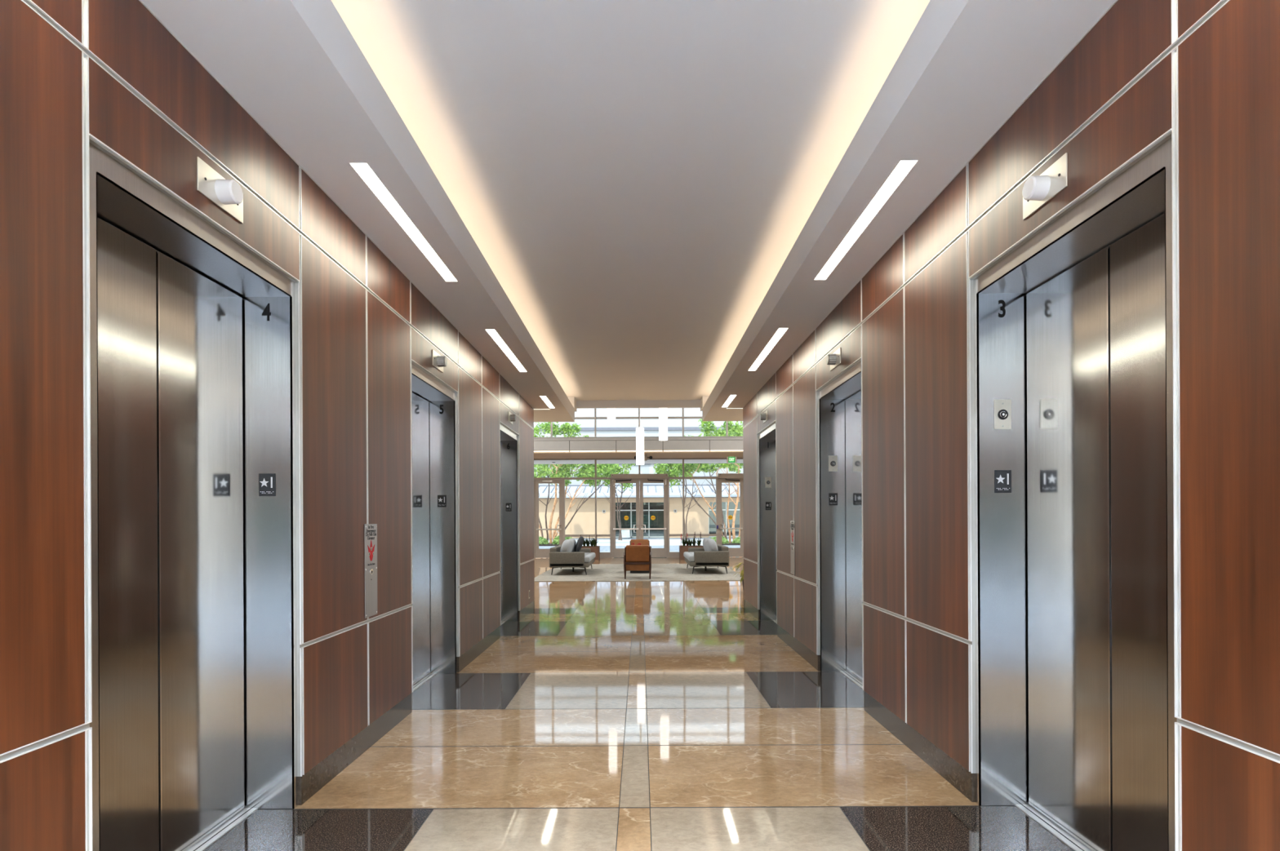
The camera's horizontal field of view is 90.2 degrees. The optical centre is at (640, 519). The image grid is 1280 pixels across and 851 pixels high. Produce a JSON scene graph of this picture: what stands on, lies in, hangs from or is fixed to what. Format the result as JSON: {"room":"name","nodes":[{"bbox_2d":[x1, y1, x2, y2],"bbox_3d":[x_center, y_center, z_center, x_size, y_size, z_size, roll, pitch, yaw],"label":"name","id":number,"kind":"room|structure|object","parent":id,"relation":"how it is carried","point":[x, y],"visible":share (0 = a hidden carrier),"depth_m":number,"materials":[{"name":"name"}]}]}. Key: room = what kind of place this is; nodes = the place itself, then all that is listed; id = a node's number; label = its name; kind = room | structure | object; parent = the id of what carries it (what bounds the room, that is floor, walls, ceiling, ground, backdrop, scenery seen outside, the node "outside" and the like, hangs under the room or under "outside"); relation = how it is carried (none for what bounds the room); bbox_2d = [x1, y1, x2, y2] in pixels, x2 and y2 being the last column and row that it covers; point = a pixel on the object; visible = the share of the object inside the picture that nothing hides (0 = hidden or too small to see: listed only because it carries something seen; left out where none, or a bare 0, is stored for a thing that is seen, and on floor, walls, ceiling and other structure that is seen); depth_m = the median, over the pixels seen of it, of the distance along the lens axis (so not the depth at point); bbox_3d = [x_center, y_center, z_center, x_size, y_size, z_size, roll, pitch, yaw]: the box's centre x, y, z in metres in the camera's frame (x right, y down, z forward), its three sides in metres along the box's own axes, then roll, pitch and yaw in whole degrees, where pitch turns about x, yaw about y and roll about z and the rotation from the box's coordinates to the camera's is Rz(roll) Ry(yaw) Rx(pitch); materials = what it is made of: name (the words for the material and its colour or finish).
{"room":"lobby","nodes":[
{"label":"lobby","id":0,"kind":"room"},
{"bbox_2d":[0,0,534,850],"bbox_3d":[-1.999,-0.160,5.240,0.752,3.069,9.040,0,0,0],"label":"wall","id":1,"kind":"structure","parent":0,"point":[109,75],"depth_m":2.21,"materials":[{"name":"wood"}]},
{"bbox_2d":[88,142,297,850],"bbox_3d":[-1.789,0.121,2.468,0.288,2.504,1.162,0,0,0],"label":"elevator","id":2,"kind":"object","parent":1,"relation":"attached to","point":[193,724],"visible":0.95,"depth_m":2.62,"materials":[{"name":"metal"}]},
{"bbox_2d":[196,156,243,223],"bbox_3d":[-1.599,-1.274,2.478,0.066,0.124,0.266,0,0,0],"label":"lantern","id":3,"kind":"object","parent":1,"relation":"attached to","point":[227,194],"visible":1,"depth_m":2.44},
{"bbox_2d":[297,693,411,805],"bbox_3d":[-1.635,1.303,3.796,0.019,0.138,1.475,0,0,0],"label":"baseboard","id":4,"kind":"structure","parent":1,"relation":"attached to","point":[321,775],"depth_m":3.55,"materials":[{"name":"stone"}]},
{"bbox_2d":[364,524,377,618],"bbox_3d":[-1.619,0.305,3.840,0.008,0.555,0.176,0,0,0],"label":"panel","id":5,"kind":"object","parent":1,"relation":"attached to","point":[370,530],"visible":1,"depth_m":3.83,"materials":[{"name":"metal"}]},
{"bbox_2d":[411,363,457,711],"bbox_3d":[-1.789,0.121,5.124,0.288,2.504,1.164,0,0,0],"label":"elevator","id":6,"kind":"object","parent":1,"relation":"attached to","point":[433,405],"visible":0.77,"depth_m":5.68,"materials":[{"name":"metal"}]},
{"bbox_2d":[432,349,447,373],"bbox_3d":[-1.599,-1.274,5.134,0.066,0.124,0.266,0,0,0],"label":"lantern","id":7,"kind":"object","parent":1,"relation":"attached to","point":[439,362],"visible":1,"depth_m":5.10,"materials":[{"name":"white plastic"}]},
{"bbox_2d":[457,626,500,672],"bbox_3d":[-1.635,1.303,6.556,0.019,0.138,1.683,0,0,0],"label":"baseboard","id":8,"kind":"structure","parent":1,"relation":"attached to","point":[476,651],"depth_m":6.35,"materials":[{"name":"stone"}]},
{"bbox_2d":[500,423,518,624],"bbox_3d":[-1.789,0.121,7.992,0.288,2.504,1.170,0,0,0],"label":"elevator","id":9,"kind":"object","parent":1,"relation":"attached to","point":[508,439],"visible":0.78,"depth_m":8.55,"materials":[{"name":"metal"}]},
{"bbox_2d":[508,411,515,424],"bbox_3d":[-1.599,-1.274,8.002,0.066,0.124,0.266,0,0,0],"label":"lantern","id":10,"kind":"object","parent":1,"relation":"attached to","point":[512,418],"visible":1,"depth_m":7.96,"materials":[{"name":"white plastic"}]},
{"bbox_2d":[518,600,533,621],"bbox_3d":[-1.635,1.303,9.173,0.019,0.138,1.174,0,0,0],"label":"baseboard","id":11,"kind":"structure","parent":1,"relation":"attached to","point":[529,608],"depth_m":9.07,"materials":[{"name":"stone"}]},
{"bbox_2d":[141,0,1115,422],"bbox_3d":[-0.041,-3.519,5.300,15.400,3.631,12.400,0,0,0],"label":"ceiling","id":12,"kind":"structure","parent":0,"point":[636,197],"depth_m":3.35,"materials":[{"name":"paint"}]},
{"bbox_2d":[348,162,457,281],"bbox_3d":[-1.344,-1.735,3.790,0.089,0.076,1.518,0,0,0],"label":"linear light","id":13,"kind":"object","parent":12,"relation":"attached to","point":[363,170],"visible":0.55,"depth_m":3.58,"materials":[{"name":"white plastic"}]},
{"bbox_2d":[485,329,527,372],"bbox_3d":[-1.344,-1.735,6.510,0.089,0.076,1.638,0,0,0],"label":"linear light","id":14,"kind":"object","parent":12,"relation":"attached to","point":[493,334],"visible":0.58,"depth_m":6.39,"materials":[{"name":"white plastic"}]},
{"bbox_2d":[539,395,555,408],"bbox_3d":[-1.344,-1.735,9.240,0.089,0.076,0.958,0,0,0],"label":"linear light","id":15,"kind":"object","parent":12,"relation":"attached to","point":[544,398],"visible":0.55,"depth_m":9.23,"materials":[{"name":"white plastic"}]},
{"bbox_2d":[721,395,736,407],"bbox_3d":[1.280,-1.747,9.240,0.089,0.076,0.958,0,0,0],"label":"linear light","id":16,"kind":"object","parent":12,"relation":"attached to","point":[730,399],"visible":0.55,"depth_m":9.22,"materials":[{"name":"white plastic"}]},
{"bbox_2d":[748,328,788,370],"bbox_3d":[1.280,-1.747,6.510,0.089,0.076,1.638,0,0,0],"label":"linear light","id":17,"kind":"object","parent":12,"relation":"attached to","point":[780,332],"visible":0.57,"depth_m":6.38,"materials":[{"name":"white plastic"}]},
{"bbox_2d":[813,160,918,279],"bbox_3d":[1.280,-1.747,3.790,0.089,0.076,1.518,0,0,0],"label":"linear light","id":18,"kind":"object","parent":12,"relation":"attached to","point":[903,167],"visible":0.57,"depth_m":3.58,"materials":[{"name":"white plastic"}]},
{"bbox_2d":[533,451,742,458],"bbox_3d":[-0.034,-2.179,21.615,15.000,0.028,2.030,0,0,0],"label":"trim","id":19,"kind":"structure","parent":0,"point":[629,455],"depth_m":21.40,"materials":[{"name":"paint"}]},
{"bbox_2d":[634,454,652,461],"bbox_3d":[0.096,-2.065,21.269,0.609,0.199,0.162,0,0,0],"label":"emergency light","id":20,"kind":"object","parent":19,"relation":"attached to","point":[646,457],"visible":0.6,"depth_m":21.25,"materials":[{"name":"white plastic"}]},
{"bbox_2d":[726,456,736,462],"bbox_3d":[3.136,-2.062,21.900,0.340,0.234,0.080,0,0,0],"label":"exit sign","id":21,"kind":"object","parent":19,"relation":"hanging from","point":[731,459],"visible":1,"depth_m":21.88,"materials":[{"name":"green plastic"}]},
{"bbox_2d":[533,457,742,464],"bbox_3d":[-0.035,-2.345,23.710,17.000,0.380,1.880,0,0,0],"label":"trim","id":22,"kind":"structure","parent":0,"point":[671,461],"depth_m":23.83,"materials":[{"name":"brown wood"}]},
{"bbox_2d":[533,449,742,452],"bbox_3d":[-0.035,-2.440,21.615,15.000,0.410,2.030,0,0,0],"label":"trim","id":23,"kind":"structure","parent":0,"point":[701,450],"depth_m":20.67,"materials":[{"name":"paint"}]},
{"bbox_2d":[533,436,742,450],"bbox_3d":[-0.036,-2.452,20.577,15.000,0.435,0.044,0,0,0],"label":"trim","id":24,"kind":"structure","parent":0,"point":[585,443],"depth_m":20.58,"materials":[{"name":"beige paint"}]},
{"bbox_2d":[533,451,580,452],"bbox_3d":[-2.685,-2.197,20.570,1.466,0.018,0.065,0,0,0],"label":"light","id":25,"kind":"object","parent":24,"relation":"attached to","point":[534,451],"depth_m":20.58,"materials":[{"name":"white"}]},
{"bbox_2d":[644,450,742,451],"bbox_3d":[1.714,-2.218,20.518,3.164,0.018,0.138,0,0,0],"label":"light","id":26,"kind":"object","parent":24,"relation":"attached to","point":[647,451],"depth_m":20.58,"materials":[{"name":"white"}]},
{"bbox_2d":[203,557,1074,850],"bbox_3d":[-0.018,1.365,5.250,15.600,0.001,35.300,0,0,0],"label":"floor","id":27,"kind":"structure","parent":0,"point":[612,716],"depth_m":3.70,"materials":[{"name":"brown stone"}]},
{"bbox_2d":[581,546,599,560],"bbox_3d":[-1.789,1.143,21.725,0.780,0.459,0.550,0,0,0],"label":"planter box","id":28,"kind":"object","parent":27,"relation":"on","point":[596,550],"visible":0.44,"depth_m":21.45,"materials":[{"name":"wood"}]},
{"bbox_2d":[577,534,599,546],"bbox_3d":[-1.827,0.728,21.723,0.869,0.433,0.374,0,0,0],"label":"bromeliad","id":29,"kind":"object","parent":28,"relation":"on","point":[593,543],"visible":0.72,"depth_m":21.67,"materials":[{"name":"green plant"}]},
{"bbox_2d":[534,564,742,582],"bbox_3d":[-0.018,1.360,16.735,4.920,0.010,5.330,0,0,0],"label":"area rug","id":30,"kind":"object","parent":27,"relation":"on","point":[599,572],"visible":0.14,"depth_m":15.74,"materials":[{"name":"beige carpet"}]},
{"bbox_2d":[549,538,595,575],"bbox_3d":[-1.725,0.932,16.510,0.990,0.854,2.020,0,0,0],"label":"loveseat","id":31,"kind":"object","parent":30,"relation":"on","point":[563,556],"visible":0.99,"depth_m":15.51,"materials":[{"name":"grey fabric"}]},
{"bbox_2d":[560,539,572,552],"bbox_3d":[-1.861,0.734,16.060,0.269,0.456,0.820,0,0,0],"label":"cushion","id":32,"kind":"object","parent":31,"relation":"on","point":[566,546],"depth_m":15.72,"materials":[{"name":"white fabric"}]},
{"bbox_2d":[569,538,576,552],"bbox_3d":[-1.861,0.734,16.960,0.269,0.456,0.820,0,0,0],"label":"cushion","id":33,"kind":"object","parent":31,"relation":"on","point":[574,543],"depth_m":16.74,"materials":[{"name":"white fabric"}]},
{"bbox_2d":[574,537,583,552],"bbox_3d":[-1.621,0.683,16.850,0.231,0.462,0.500,0,0,-11],"label":"throw pillow","id":34,"kind":"object","parent":31,"relation":"on","point":[580,543],"visible":0.82,"depth_m":16.65,"materials":[{"name":"grey fabric"}]},
{"bbox_2d":[622,545,652,579],"bbox_3d":[-0.064,0.966,14.744,0.676,0.770,0.798,0,0,0],"label":"lounge chair","id":35,"kind":"object","parent":30,"relation":"on","point":[636,557],"visible":1,"depth_m":14.41,"materials":[{"name":"brown leather"}]},
{"bbox_2d":[630,571,648,573],"bbox_3d":[-0.029,1.174,16.350,0.580,0.358,0.800,0,0,0],"label":"coffee table","id":36,"kind":"object","parent":30,"relation":"on","point":[631,572],"visible":0.09,"depth_m":16.00,"materials":[{"name":"brown wood"}]},
{"bbox_2d":[630,539,651,552],"bbox_3d":[-0.019,0.966,18.196,0.676,0.770,0.798,0,0,0],"label":"lounge chair","id":37,"kind":"object","parent":30,"relation":"on","point":[643,542],"visible":0.16,"depth_m":18.46,"materials":[{"name":"brown leather"}]},
{"bbox_2d":[683,537,728,573],"bbox_3d":[1.685,0.916,16.630,0.990,0.854,2.020,0,0,0],"label":"loveseat","id":38,"kind":"object","parent":30,"relation":"on","point":[713,554],"visible":1,"depth_m":15.62,"materials":[{"name":"grey fabric"}]},
{"bbox_2d":[702,537,709,551],"bbox_3d":[1.819,0.716,17.080,0.269,0.456,0.820,0,0,0],"label":"cushion","id":39,"kind":"object","parent":38,"relation":"on","point":[704,548],"depth_m":16.89,"materials":[{"name":"white fabric"}]},
{"bbox_2d":[706,538,718,551],"bbox_3d":[1.819,0.716,16.180,0.269,0.456,0.820,0,0,0],"label":"cushion","id":40,"kind":"object","parent":38,"relation":"on","point":[711,545],"depth_m":15.84,"materials":[{"name":"white fabric"}]},
{"bbox_2d":[679,545,703,559],"bbox_3d":[1.731,1.126,21.725,0.780,0.459,0.550,0,0,0],"label":"planter box","id":41,"kind":"object","parent":27,"relation":"on","point":[682,549],"visible":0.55,"depth_m":21.45,"materials":[{"name":"wood"}]},
{"bbox_2d":[680,532,702,546],"bbox_3d":[1.760,0.671,21.733,0.806,0.513,0.403,0,0,5],"label":"bromeliad","id":42,"kind":"object","parent":41,"relation":"on","point":[689,543],"visible":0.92,"depth_m":21.68,"materials":[{"name":"green plant"}]},
{"bbox_2d":[731,562,743,591],"bbox_3d":[2.059,1.053,11.879,0.710,0.603,0.614,0,0,-30],"label":"plant","id":43,"kind":"object","parent":27,"relation":"on","point":[739,565],"visible":0.22,"depth_m":11.82,"materials":[{"name":"green plant"}]},
{"bbox_2d":[533,457,743,558],"bbox_3d":[-0.026,-0.399,22.700,15.000,3.529,0.130,0,0,0],"label":"window","id":44,"kind":"structure","parent":0,"point":[670,554],"depth_m":22.64,"materials":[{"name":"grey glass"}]},
{"bbox_2d":[534,480,562,558],"bbox_3d":[-3.252,-0.026,22.665,0.981,2.790,0.193,0,0,-4],"label":"door","id":45,"kind":"structure","parent":44,"relation":"attached to","point":[540,553],"depth_m":22.68,"materials":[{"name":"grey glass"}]},
{"bbox_2d":[611,479,667,557],"bbox_3d":[-0.024,-0.036,22.691,1.970,2.778,0.186,0,0,0],"label":"door","id":46,"kind":"structure","parent":44,"relation":"attached to","point":[616,553],"depth_m":22.68,"materials":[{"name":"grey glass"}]},
{"bbox_2d":[610,474,668,481],"bbox_3d":[-0.031,-1.476,22.546,2.020,0.258,0.177,0,0,0],"label":"operator","id":47,"kind":"object","parent":44,"relation":"attached to","point":[631,477],"visible":1,"depth_m":22.46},
{"bbox_2d":[717,473,743,480],"bbox_3d":[3.269,-1.492,22.546,1.040,0.258,0.177,0,0,0],"label":"operator","id":48,"kind":"object","parent":44,"relation":"attached to","point":[720,476],"visible":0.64,"depth_m":22.46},
{"bbox_2d":[718,479,743,557],"bbox_3d":[3.226,-0.051,22.691,0.900,2.778,0.186,0,0,0],"label":"door","id":49,"kind":"structure","parent":44,"relation":"attached to","point":[733,552],"depth_m":22.68,"materials":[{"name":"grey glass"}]},
{"bbox_2d":[550,408,728,438],"bbox_3d":[-0.043,-4.045,22.700,15.000,2.380,0.130,0,0,0],"label":"window","id":50,"kind":"structure","parent":0,"point":[594,418],"depth_m":22.64,"materials":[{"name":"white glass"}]},
{"bbox_2d":[742,0,1279,850],"bbox_3d":[1.949,-0.179,5.240,0.752,3.069,9.040,0,0,0],"label":"wall","id":51,"kind":"structure","parent":0,"point":[1203,76],"depth_m":2.04,"materials":[{"name":"wood"}]},
{"bbox_2d":[744,600,759,620],"bbox_3d":[1.600,1.288,9.173,0.019,0.138,1.174,0,0,0],"label":"baseboard","id":52,"kind":"structure","parent":51,"relation":"attached to","point":[751,609],"depth_m":9.06,"materials":[{"name":"stone"}]},
{"bbox_2d":[760,410,767,423],"bbox_3d":[1.539,-1.288,8.002,0.066,0.124,0.266,0,0,0],"label":"lantern","id":53,"kind":"object","parent":51,"relation":"attached to","point":[763,416],"visible":1,"depth_m":7.96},
{"bbox_2d":[758,422,777,622],"bbox_3d":[1.742,0.104,7.992,0.288,2.504,1.170,0,0,0],"label":"elevator","id":54,"kind":"object","parent":51,"relation":"attached to","point":[767,473],"visible":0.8,"depth_m":8.55,"materials":[{"name":"metal"}]},
{"bbox_2d":[764,477,771,487],"bbox_3d":[1.715,-0.498,8.545,0.080,0.140,0.002,0,0,0],"label":"switch plate","id":55,"kind":"object","parent":54,"relation":"attached to","point":[767,480],"depth_m":8.54,"materials":[{"name":"silver metal"}]},
{"bbox_2d":[790,520,795,575],"bbox_3d":[1.574,0.290,6.600,0.008,0.555,0.176,0,0,0],"label":"station","id":56,"kind":"object","parent":51,"relation":"attached to","point":[792,522],"visible":1,"depth_m":6.58,"materials":[{"name":"metal"}]},
{"bbox_2d":[777,624,819,671],"bbox_3d":[1.600,1.288,6.556,0.019,0.138,1.683,0,0,0],"label":"baseboard","id":57,"kind":"structure","parent":51,"relation":"attached to","point":[803,651],"depth_m":6.37,"materials":[{"name":"stone"}]},
{"bbox_2d":[826,347,840,371],"bbox_3d":[1.539,-1.288,5.134,0.066,0.124,0.266,0,0,0],"label":"lantern","id":58,"kind":"object","parent":51,"relation":"attached to","point":[833,360],"visible":1,"depth_m":5.10,"materials":[{"name":"white plastic"}]},
{"bbox_2d":[817,360,863,707],"bbox_3d":[1.742,0.104,5.124,0.288,2.504,1.164,0,0,0],"label":"elevator","id":59,"kind":"object","parent":51,"relation":"attached to","point":[840,486],"visible":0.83,"depth_m":5.68,"materials":[{"name":"metal"}]},
{"bbox_2d":[828,455,837,471],"bbox_3d":[1.715,-0.498,5.674,0.080,0.140,0.002,0,0,0],"label":"switch plate","id":60,"kind":"object","parent":59,"relation":"attached to","point":[833,460],"depth_m":5.67,"materials":[{"name":"silver metal"}]},
{"bbox_2d":[863,691,975,802],"bbox_3d":[1.600,1.288,3.796,0.019,0.138,1.475,0,0,0],"label":"baseboard","id":61,"kind":"structure","parent":51,"relation":"attached to","point":[957,775],"depth_m":3.57,"materials":[{"name":"stone"}]},
{"bbox_2d":[1022,152,1067,220],"bbox_3d":[1.539,-1.288,2.478,0.066,0.124,0.266,0,0,0],"label":"lantern","id":62,"kind":"object","parent":51,"relation":"attached to","point":[1037,190],"visible":1,"depth_m":2.44,"materials":[{"name":"white plastic"}]},
{"bbox_2d":[973,137,1177,850],"bbox_3d":[1.742,0.104,2.468,0.288,2.504,1.162,0,0,0],"label":"elevator","id":63,"kind":"object","parent":51,"relation":"attached to","point":[1075,719],"visible":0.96,"depth_m":2.61,"materials":[{"name":"metal"}]},
{"bbox_2d":[994,399,1011,429],"bbox_3d":[1.715,-0.498,3.017,0.080,0.140,0.002,0,0,0],"label":"switch plate","id":64,"kind":"object","parent":63,"relation":"attached to","point":[1002,407],"depth_m":3.02,"materials":[{"name":"silver metal"}]},
{"bbox_2d":[997,409,1008,419],"bbox_3d":[1.715,-0.496,3.014,0.048,0.048,0.004,0,0,0],"label":"switch","id":65,"kind":"object","parent":63,"relation":"attached to","point":[1002,414],"depth_m":3.01,"materials":[{"name":"silver metal"}]},
{"bbox_3d":[-0.049,-5.335,16.255,15.400,0.200,12.990,0,0,0],"label":"ceiling","id":66,"kind":"structure","parent":0,"visible":0},
{"bbox_2d":[607,408,615,423],"bbox_3d":[-0.692,-3.761,15.100,0.195,2.939,0.195,0,0,0],"label":"pendant light","id":67,"kind":"object","parent":66,"relation":"hanging from","point":[611,411],"visible":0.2,"depth_m":15.02,"materials":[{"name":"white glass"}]},
{"bbox_2d":[635,426,644,465],"bbox_3d":[-0.015,-3.287,15.600,0.195,3.894,0.195,0,0,0],"label":"pendant light","id":68,"kind":"object","parent":66,"relation":"hanging from","point":[639,430],"visible":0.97,"depth_m":15.52,"materials":[{"name":"white glass"}]},
{"bbox_2d":[658,408,667,440],"bbox_3d":[0.519,-3.532,14.700,0.199,3.409,0.199,0,0,0],"label":"pendant light","id":69,"kind":"object","parent":66,"relation":"hanging from","point":[663,412],"visible":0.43,"depth_m":14.62,"materials":[{"name":"white glass"}]},
{"label":"outside","id":70,"kind":"structure","parent":0,"visible":0},
{"bbox_2d":[546,537,736,552],"bbox_3d":[-0.017,1.435,51.400,80.000,0.100,57.200,0,0,0],"label":"ground","id":71,"kind":"structure","parent":70,"point":[602,542],"depth_m":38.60,"materials":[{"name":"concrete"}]},
{"bbox_2d":[535,463,635,540],"bbox_3d":[-4.150,-1.787,42.630,8.105,6.404,3.148,0,0,0],"label":"tree","id":72,"kind":"object","parent":71,"relation":"on","point":[617,468],"visible":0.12,"depth_m":42.47,"materials":[{"name":"green plant"}]},
{"bbox_2d":[621,529,630,538],"bbox_3d":[-1.094,1.050,46.500,0.710,0.680,0.460,0,0,0],"label":"base cabinet","id":73,"kind":"object","parent":71,"relation":"on","point":[625,533],"visible":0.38,"depth_m":46.30,"materials":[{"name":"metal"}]},
{"bbox_2d":[533,408,742,485],"bbox_3d":[-0.055,-6.635,54.425,48.000,16.000,1.150,0,0,0],"label":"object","id":74,"kind":"object","parent":71,"relation":"on","point":[621,428],"visible":0.04,"depth_m":54.00,"materials":[{"name":"white"}]},
{"bbox_2d":[538,484,739,538],"bbox_3d":[-0.027,-0.665,49.200,40.000,4.060,5.800,0,0,0],"label":"building","id":75,"kind":"structure","parent":71,"relation":"on","point":[583,522],"depth_m":47.00,"materials":[{"name":"paint"}]},
{"bbox_2d":[653,425,742,539],"bbox_3d":[4.601,-2.560,42.931,7.372,7.869,3.059,0,0,3],"label":"tree","id":76,"kind":"object","parent":71,"relation":"on","point":[713,466],"visible":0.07,"depth_m":42.91,"materials":[{"name":"green plant"}]},
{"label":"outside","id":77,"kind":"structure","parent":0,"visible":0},
{"bbox_2d":[538,545,740,551],"bbox_3d":[-0.018,1.380,30.500,80.000,0.006,5.800,0,0,0],"label":"ground","id":78,"kind":"structure","parent":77,"point":[602,548],"depth_m":31.31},
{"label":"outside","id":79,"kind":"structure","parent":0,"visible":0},
{"bbox_2d":[538,542,559,546],"bbox_3d":[-6.118,1.369,35.300,4.800,0.070,3.400,0,0,0],"label":"ground","id":80,"kind":"structure","parent":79,"point":[549,544],"depth_m":33.60,"materials":[{"name":"soil"}]},
{"bbox_2d":[538,536,549,544],"bbox_3d":[-5.507,1.145,34.180,1.244,0.504,1.082,0,0,0],"label":"shrub","id":81,"kind":"object","parent":80,"relation":"on","point":[542,540],"visible":0.39,"depth_m":33.98,"materials":[{"name":"green plant"}]},
{"bbox_2d":[551,535,572,544],"bbox_3d":[-4.106,1.090,34.195,1.283,0.600,1.054,0,0,0],"label":"shrub","id":82,"kind":"object","parent":80,"relation":"on","point":[556,541],"visible":0.34,"depth_m":33.97,"materials":[{"name":"green plant"}]},
{"bbox_2d":[533,422,617,543],"bbox_3d":[-4.116,-2.024,34.886,5.767,6.908,3.150,0,0,0],"label":"crape myrtle","id":83,"kind":"object","parent":80,"relation":"on","point":[562,470],"visible":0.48,"depth_m":34.80,"materials":[{"name":"green plant"}]},
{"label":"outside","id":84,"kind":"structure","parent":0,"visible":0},
{"bbox_2d":[722,542,740,545],"bbox_3d":[6.082,1.311,35.300,4.800,0.070,3.400,0,0,0],"label":"ground","id":85,"kind":"structure","parent":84,"point":[729,544],"depth_m":33.60,"materials":[{"name":"soil"}]},
{"bbox_2d":[653,418,742,542],"bbox_3d":[3.937,-2.220,35.072,6.552,7.210,3.368,0,0,0],"label":"crape myrtle","id":86,"kind":"object","parent":85,"relation":"on","point":[736,430],"visible":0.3,"depth_m":34.62,"materials":[{"name":"green plant"}]},
{"bbox_2d":[711,536,728,543],"bbox_3d":[4.188,1.107,34.191,1.164,0.481,1.055,0,0,0],"label":"shrub","id":87,"kind":"object","parent":85,"relation":"on","point":[725,540],"visible":0.36,"depth_m":33.98,"materials":[{"name":"green plant"}]},
{"bbox_2d":[731,537,740,543],"bbox_3d":[5.471,1.125,34.193,1.147,0.447,1.068,0,0,0],"label":"shrub","id":88,"kind":"object","parent":85,"relation":"on","point":[737,540],"visible":0.35,"depth_m":33.97,"materials":[{"name":"green plant"}]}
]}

